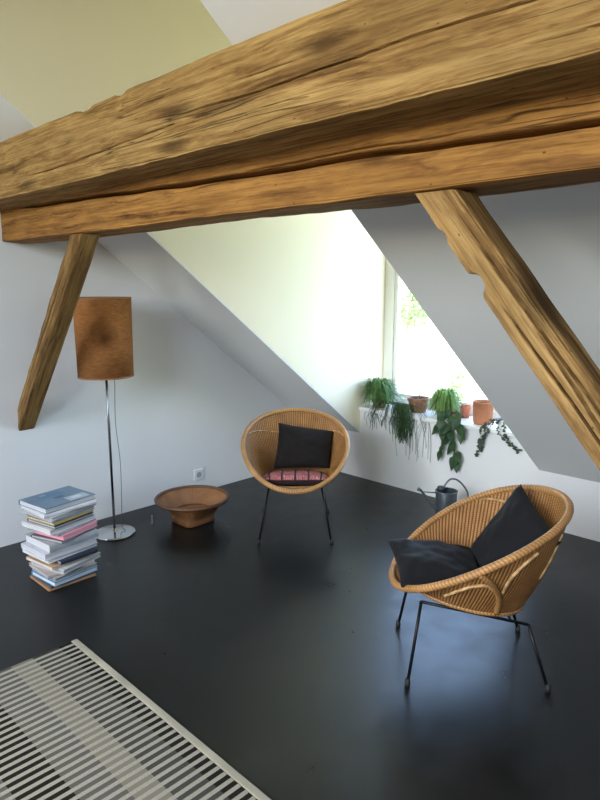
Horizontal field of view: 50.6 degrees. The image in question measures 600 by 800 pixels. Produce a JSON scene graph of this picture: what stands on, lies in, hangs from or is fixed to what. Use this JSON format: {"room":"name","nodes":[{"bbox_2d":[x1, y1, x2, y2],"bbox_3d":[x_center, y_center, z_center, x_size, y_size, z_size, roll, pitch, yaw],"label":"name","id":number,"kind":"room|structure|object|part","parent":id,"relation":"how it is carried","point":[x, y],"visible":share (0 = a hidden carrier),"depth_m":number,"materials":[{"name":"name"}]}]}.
{"room":"attic living room","nodes":[
{"label":"attic living room","id":0,"kind":"room"},
{"bbox_2d":[0,212,288,546],"bbox_3d":[-3.232,-1.070,1.957,0.200,4.410,9.100,10,14,44],"label":"wall","id":1,"kind":"structure","parent":0,"point":[187,406],"depth_m":4.11,"materials":[{"name":"white paint"}]},
{"bbox_2d":[17,233,99,430],"bbox_3d":[-1.276,-0.291,3.299,0.916,1.064,0.102,10,14,44],"label":"brace","id":2,"kind":"object","parent":1,"relation":"attached to","point":[76,262],"visible":1,"depth_m":3.21,"materials":[{"name":"brown wood"}]},
{"bbox_2d":[194,468,202,480],"bbox_3d":[-0.743,0.546,4.645,0.014,0.080,0.080,10,14,44],"label":"wall socket","id":3,"kind":"object","parent":1,"relation":"attached to","point":[198,474],"visible":1,"depth_m":4.64,"materials":[{"name":"white plastic"}]},
{"bbox_2d":[0,0,385,429],"bbox_3d":[-0.783,-0.983,3.558,0.122,2.940,4.198,10,14,44],"label":"wall","id":4,"kind":"structure","parent":0,"point":[311,286],"depth_m":3.84,"materials":[{"name":"beige paint"}]},
{"bbox_2d":[0,472,599,799],"bbox_3d":[-0.712,1.592,0.186,6.900,0.200,9.700,10,14,44],"label":"floor","id":5,"kind":"structure","parent":0,"point":[286,656],"depth_m":2.68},
{"bbox_2d":[30,573,95,591],"bbox_3d":[-1.240,0.919,3.320,0.226,0.009,0.254,10,14,44],"label":"magazine","id":6,"kind":"object","parent":5,"relation":"on","point":[94,574],"visible":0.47,"depth_m":3.24,"materials":[{"name":"paper"}]},
{"bbox_2d":[31,571,96,588],"bbox_3d":[-1.238,0.908,3.325,0.226,0.008,0.249,9,14,42],"label":"magazine","id":7,"kind":"object","parent":6,"relation":"on","point":[40,580],"visible":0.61,"depth_m":3.24,"materials":[{"name":"paper"}]},
{"bbox_2d":[31,566,97,586],"bbox_3d":[-1.232,0.892,3.323,0.225,0.023,0.246,8,13,38],"label":"magazine","id":8,"kind":"object","parent":7,"relation":"on","point":[55,584],"visible":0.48,"depth_m":3.24,"materials":[{"name":"white paper"}]},
{"bbox_2d":[32,562,96,581],"bbox_3d":[-1.231,0.872,3.322,0.219,0.017,0.241,8,13,38],"label":"magazine","id":9,"kind":"object","parent":8,"relation":"on","point":[59,577],"visible":0.37,"depth_m":3.25,"materials":[{"name":"grey paper"}]},
{"bbox_2d":[29,560,94,578],"bbox_3d":[-1.249,0.855,3.324,0.223,0.016,0.254,10,14,43],"label":"magazine","id":10,"kind":"object","parent":9,"relation":"on","point":[48,574],"visible":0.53,"depth_m":3.22,"materials":[{"name":"white paper"}]},
{"bbox_2d":[32,552,100,574],"bbox_3d":[-1.225,0.833,3.331,0.235,0.023,0.249,6,12,28],"label":"magazine","id":11,"kind":"object","parent":10,"relation":"on","point":[63,570],"visible":0.4,"depth_m":3.25,"materials":[{"name":"white paper"}]},
{"bbox_2d":[26,552,96,570],"bbox_3d":[-1.250,0.813,3.332,0.234,0.017,0.268,7,13,35],"label":"magazine","id":12,"kind":"object","parent":11,"relation":"on","point":[53,566],"visible":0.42,"depth_m":3.22,"materials":[{"name":"beige paper"}]},
{"bbox_2d":[55,547,97,564],"bbox_3d":[-1.211,0.796,3.325,0.210,0.018,0.209,8,13,39],"label":"magazine","id":13,"kind":"object","parent":12,"relation":"on","point":[92,550],"visible":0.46,"depth_m":3.26,"materials":[{"name":"blue paper"}]},
{"bbox_2d":[23,543,96,563],"bbox_3d":[-1.261,0.774,3.339,0.239,0.019,0.286,8,13,36],"label":"magazine","id":14,"kind":"object","parent":13,"relation":"on","point":[94,545],"visible":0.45,"depth_m":3.25,"materials":[{"name":"white paper"}]},
{"bbox_2d":[21,537,96,560],"bbox_3d":[-1.262,0.750,3.330,0.245,0.031,0.294,8,13,39],"label":"magazine","id":15,"kind":"object","parent":14,"relation":"on","point":[36,551],"visible":0.49,"depth_m":3.23,"materials":[{"name":"white paper"}]},
{"bbox_2d":[25,528,97,552],"bbox_3d":[-1.251,0.712,3.334,0.241,0.041,0.277,8,13,38],"label":"magazine","id":16,"kind":"object","parent":15,"relation":"on","point":[47,546],"visible":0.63,"depth_m":3.25,"materials":[{"name":"white paper"}]},
{"bbox_2d":[31,528,94,543],"bbox_3d":[-1.237,0.687,3.313,0.214,0.014,0.232,5,11,25],"label":"magazine","id":17,"kind":"object","parent":16,"relation":"on","point":[35,535],"visible":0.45,"depth_m":3.22,"materials":[{"name":"grey paper"}]},
{"bbox_2d":[35,521,97,540],"bbox_3d":[-1.221,0.665,3.318,0.212,0.025,0.228,6,12,28],"label":"magazine","id":18,"kind":"object","parent":17,"relation":"on","point":[88,526],"visible":0.34,"depth_m":3.25,"materials":[{"name":"pink paper"}]},
{"bbox_2d":[28,518,95,536],"bbox_3d":[-1.244,0.646,3.318,0.218,0.012,0.258,5,11,27],"label":"magazine","id":19,"kind":"object","parent":18,"relation":"on","point":[82,524],"visible":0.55,"depth_m":3.23,"materials":[{"name":"white paper"}]},
{"bbox_2d":[22,513,94,534],"bbox_3d":[-1.260,0.626,3.317,0.236,0.025,0.277,7,12,32],"label":"magazine","id":20,"kind":"object","parent":19,"relation":"on","point":[40,528],"visible":0.47,"depth_m":3.22,"materials":[{"name":"white paper"}]},
{"bbox_2d":[27,512,92,528],"bbox_3d":[-1.247,0.608,3.305,0.218,0.014,0.241,6,12,31],"label":"magazine","id":21,"kind":"object","parent":20,"relation":"on","point":[90,513],"visible":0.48,"depth_m":3.23,"materials":[{"name":"white paper"}]},
{"bbox_2d":[28,510,93,525],"bbox_3d":[-1.248,0.593,3.308,0.214,0.012,0.246,6,12,31],"label":"magazine","id":22,"kind":"object","parent":21,"relation":"on","point":[87,512],"visible":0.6,"depth_m":3.22,"materials":[{"name":"paper"}]},
{"bbox_2d":[26,506,94,523],"bbox_3d":[-1.251,0.578,3.315,0.218,0.014,0.258,7,12,34],"label":"magazine","id":23,"kind":"object","parent":22,"relation":"on","point":[92,507],"visible":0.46,"depth_m":3.24,"materials":[{"name":"paper"}]},
{"bbox_2d":[21,504,96,520],"bbox_3d":[-1.260,0.560,3.320,0.243,0.017,0.281,6,12,30],"label":"magazine","id":24,"kind":"object","parent":23,"relation":"on","point":[52,518],"visible":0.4,"depth_m":3.23,"materials":[{"name":"white paper"}]},
{"bbox_2d":[20,499,96,518],"bbox_3d":[-1.261,0.542,3.312,0.249,0.021,0.290,9,13,40],"label":"magazine","id":25,"kind":"object","parent":24,"relation":"on","point":[91,502],"visible":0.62,"depth_m":3.22,"materials":[{"name":"white paper"}]},
{"bbox_2d":[18,486,95,513],"bbox_3d":[-1.266,0.518,3.310,0.245,0.027,0.290,7,13,36],"label":"magazine","id":26,"kind":"object","parent":25,"relation":"on","point":[55,500],"visible":1,"depth_m":3.27,"materials":[{"name":"blue paper"}]},
{"bbox_2d":[73,297,135,540],"bbox_3d":[-1.138,0.114,3.769,0.329,1.434,0.329,10,14,44],"label":"floor lamp","id":27,"kind":"object","parent":5,"relation":"on","point":[102,325],"visible":0.95,"depth_m":3.57,"materials":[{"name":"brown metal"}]},
{"bbox_3d":[-1.138,-0.364,3.682,0.326,0.457,0.326,10,14,44],"label":"lamp shade","id":28,"kind":"part","parent":27,"relation":"part of","materials":[{"name":"brown paper"}]},
{"bbox_3d":[-1.138,-0.586,3.642,0.329,0.010,0.329,10,14,44],"label":"shade trim","id":29,"kind":"part","parent":27,"relation":"part of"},
{"bbox_3d":[-1.138,-0.143,3.722,0.319,0.010,0.319,10,14,44],"label":"shade trim","id":30,"kind":"part","parent":27,"relation":"part of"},
{"bbox_2d":[0,639,270,799],"bbox_3d":[-0.904,1.264,1.409,1.949,0.011,1.820,10,14,44],"label":"rug","id":31,"kind":"object","parent":5,"relation":"on","point":[72,727],"visible":1,"depth_m":2.09,"materials":[{"name":"beige fabric"}]},
{"bbox_2d":[154,485,229,527],"bbox_3d":[-0.694,0.700,4.092,0.480,0.166,0.480,10,14,44],"label":"wooden bowl","id":32,"kind":"object","parent":5,"relation":"on","point":[190,506],"visible":1,"depth_m":4.15,"materials":[{"name":"brown wood"}]},
{"bbox_2d":[241,408,349,544],"bbox_3d":[-0.028,0.455,3.944,0.674,0.700,0.684,-3,11,-17],"label":"wicker chair","id":33,"kind":"object","parent":5,"relation":"on","point":[259,440],"visible":0.75,"depth_m":4.04,"materials":[{"name":"wicker"}]},
{"bbox_3d":[-0.214,0.684,3.726,0.086,0.314,0.012,-9,13,-40],"label":"leg","id":34,"kind":"part","parent":33,"relation":"part of","materials":[{"name":"black metal"}]},
{"bbox_2d":[263,470,327,484],"bbox_3d":[-0.028,0.474,3.889,0.412,0.110,0.364,0,10,0],"label":"seat cushion","id":35,"kind":"object","parent":33,"relation":"on","point":[285,477],"visible":0.88,"depth_m":3.73,"materials":[{"name":"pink fabric"}]},
{"bbox_2d":[273,423,333,468],"bbox_3d":[0.029,0.289,4.027,0.394,0.262,0.191,0,10,1],"label":"pillow","id":36,"kind":"object","parent":35,"relation":"on","point":[297,447],"visible":1,"depth_m":3.98,"materials":[{"name":"black fabric"}]},
{"bbox_3d":[0.158,0.684,3.726,0.086,0.314,0.012,9,13,40],"label":"leg","id":37,"kind":"part","parent":33,"relation":"part of","materials":[{"name":"black metal"}]},
{"bbox_2d":[417,478,468,513],"bbox_3d":[0.924,0.641,4.085,0.324,0.284,0.144,-4,11,-19],"label":"watering can","id":38,"kind":"object","parent":5,"relation":"on","point":[445,497],"visible":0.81,"depth_m":4.06,"materials":[{"name":"metal"}]},
{"bbox_3d":[0.832,0.647,4.090,0.118,0.137,0.022,0,10,-2],"label":"spout","id":39,"kind":"part","parent":38,"relation":"part of","materials":[{"name":"metal"}]},
{"bbox_3d":[1.005,0.612,4.088,0.173,0.229,0.012,0,10,-1],"label":"handle","id":40,"kind":"part","parent":38,"relation":"part of","materials":[{"name":"metal"}]},
{"bbox_2d":[389,484,573,692],"bbox_3d":[0.702,0.709,2.542,0.684,0.700,0.674,-2,11,-13],"label":"wicker chair","id":41,"kind":"object","parent":5,"relation":"on","point":[500,588],"visible":0.77,"depth_m":2.38,"materials":[{"name":"wicker"}]},
{"bbox_3d":[0.461,0.856,2.775,0.012,0.314,0.086,-8,13,-36],"label":"leg","id":42,"kind":"part","parent":41,"relation":"part of","materials":[{"name":"black metal"}]},
{"bbox_3d":[0.435,0.922,2.410,0.012,0.314,0.086,10,14,44],"label":"leg","id":43,"kind":"part","parent":41,"relation":"part of","materials":[{"name":"black metal"}]},
{"bbox_2d":[388,539,477,587],"bbox_3d":[0.549,0.669,2.538,0.375,0.131,0.345,1,10,4],"label":"pillow","id":44,"kind":"object","parent":41,"relation":"on","point":[419,562],"visible":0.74,"depth_m":2.50,"materials":[{"name":"black fabric"}]},
{"bbox_3d":[0.660,0.806,2.398,0.402,0.086,0.012,1,10,5],"label":"seat rail","id":45,"kind":"part","parent":41,"relation":"part of","materials":[{"name":"black metal"}]},
{"bbox_2d":[470,484,560,567],"bbox_3d":[0.832,0.557,2.486,0.216,0.370,0.406,-1,10,-8],"label":"pillow","id":46,"kind":"object","parent":41,"relation":"on","point":[517,523],"visible":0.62,"depth_m":2.48,"materials":[{"name":"black fabric"}]},
{"bbox_3d":[0.894,0.965,2.382,0.099,0.242,0.012,7,13,36],"label":"leg","id":47,"kind":"part","parent":41,"relation":"part of","materials":[{"name":"black metal"}]},
{"bbox_2d":[415,189,599,469],"bbox_3d":[0.860,0.412,1.281,1.507,1.730,0.107,10,14,44],"label":"brace","id":48,"kind":"object","parent":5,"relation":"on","point":[542,336],"visible":1,"depth_m":1.46,"materials":[{"name":"brown wood"}]},
{"bbox_2d":[1,86,599,243],"bbox_3d":[0.738,-0.558,1.283,6.492,0.187,0.199,10,14,44],"label":"timber beam","id":49,"kind":"structure","parent":48,"relation":"on","point":[553,141],"depth_m":1.73,"materials":[{"name":"brown wood"}]},
{"bbox_2d":[0,0,599,211],"bbox_3d":[0.620,-0.737,1.130,6.492,0.268,0.228,10,14,44],"label":"timber beam","id":50,"kind":"structure","parent":49,"relation":"on","point":[348,68],"depth_m":1.56,"materials":[{"name":"brown wood"}]},
{"bbox_2d":[0,0,599,482],"bbox_3d":[0.591,-1.067,1.040,6.900,4.010,5.000,10,14,44],"label":"ceiling","id":51,"kind":"structure","parent":0,"point":[555,232],"depth_m":2.69,"materials":[{"name":"white paint"}]},
{"bbox_2d":[341,410,599,541],"bbox_3d":[2.478,0.653,3.286,6.900,0.545,0.360,10,14,44],"label":"wall","id":52,"kind":"structure","parent":0,"point":[373,456],"depth_m":4.40,"materials":[{"name":"white paint"}]},
{"bbox_2d":[359,259,514,436],"bbox_3d":[1.111,-0.818,4.398,1.450,1.955,0.398,10,14,44],"label":"window","id":53,"kind":"structure","parent":52,"relation":"in","point":[392,279],"depth_m":4.95,"materials":[{"name":"white paint"}]},
{"bbox_2d":[358,377,406,408],"bbox_3d":[0.616,-0.052,4.866,0.400,0.223,0.285,10,14,44],"label":"potted fern","id":54,"kind":"object","parent":53,"relation":"on","point":[379,389],"visible":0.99,"depth_m":4.79,"materials":[{"name":"green plant"}]},
{"bbox_2d":[364,399,430,461],"bbox_3d":[0.736,0.213,4.737,0.143,0.419,0.622,-10,14,-43],"label":"trailing plant","id":55,"kind":"object","parent":53,"relation":"on","point":[401,409],"visible":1,"depth_m":4.64,"materials":[{"name":"green plant"}]},
{"bbox_2d":[407,367,435,412],"bbox_3d":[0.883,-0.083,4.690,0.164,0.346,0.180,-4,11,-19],"label":"flower pot","id":56,"kind":"object","parent":53,"relation":"on","point":[417,400],"visible":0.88,"depth_m":4.67,"materials":[{"name":"brown ceramic"}]},
{"bbox_3d":[1.111,0.130,4.569,1.446,0.028,0.398,10,14,44],"label":"sill","id":57,"kind":"part","parent":53,"relation":"part of","materials":[{"name":"white paint"}]},
{"bbox_3d":[1.203,-0.832,4.489,1.272,1.782,0.038,10,14,44],"label":"sash","id":58,"kind":"part","parent":53,"relation":"part of","materials":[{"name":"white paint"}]},
{"bbox_2d":[423,387,467,417],"bbox_3d":[1.041,0.018,4.532,0.341,0.205,0.250,10,14,44],"label":"bushy plant","id":59,"kind":"object","parent":53,"relation":"on","point":[443,399],"visible":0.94,"depth_m":4.47,"materials":[{"name":"green plant"}]},
{"bbox_2d":[432,409,464,473],"bbox_3d":[1.060,0.276,4.400,0.259,0.433,0.166,10,14,44],"label":"pothos plant","id":60,"kind":"object","parent":53,"relation":"on","point":[454,420],"visible":1,"depth_m":4.35,"materials":[{"name":"green plant"}]},
{"bbox_2d":[459,405,470,417],"bbox_3d":[1.175,0.083,4.510,0.084,0.085,0.084,10,14,44],"label":"flower pot","id":61,"kind":"object","parent":53,"relation":"on","point":[466,409],"visible":0.95,"depth_m":4.48,"materials":[{"name":"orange ceramic"}]},
{"bbox_2d":[473,399,493,424],"bbox_3d":[1.243,0.084,4.306,0.140,0.155,0.140,10,14,44],"label":"ribbed pot","id":62,"kind":"object","parent":53,"relation":"on","point":[482,408],"visible":0.79,"depth_m":4.25,"materials":[{"name":"ceramic"}]},
{"bbox_2d":[474,415,522,456],"bbox_3d":[1.329,0.254,4.167,0.340,0.288,0.153,10,14,44],"label":"plant","id":63,"kind":"object","parent":53,"relation":"on","point":[501,424],"visible":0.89,"depth_m":4.16,"materials":[{"name":"green plant"}]},
{"bbox_3d":[1.339,0.157,4.172,0.096,0.060,0.096,10,14,44],"label":"pot","id":64,"kind":"part","parent":63,"relation":"part of","materials":[{"name":"white ceramic"}]},
{"label":"outside","id":65,"kind":"structure","parent":0,"visible":0},
{"bbox_2d":[398,318,487,402],"bbox_3d":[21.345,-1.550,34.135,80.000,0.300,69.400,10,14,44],"label":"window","id":66,"kind":"structure","parent":65,"point":[427,349],"depth_m":35.81,"materials":[{"name":"white glass"}]},
{"bbox_2d":[400,283,429,370],"bbox_3d":[5.546,-3.793,32.730,3.364,4.640,3.098,1,10,6],"label":"tree","id":67,"kind":"object","parent":66,"relation":"on","point":[417,310],"visible":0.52,"depth_m":31.97,"materials":[{"name":"green plant"}]},
{"bbox_2d":[443,361,469,401],"bbox_3d":[3.245,0.619,13.286,0.559,2.876,0.609,-1,10,-5],"label":"shrub","id":68,"kind":"object","parent":66,"relation":"on","point":[461,376],"visible":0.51,"depth_m":13.06,"materials":[{"name":"green plant"}]}
]}

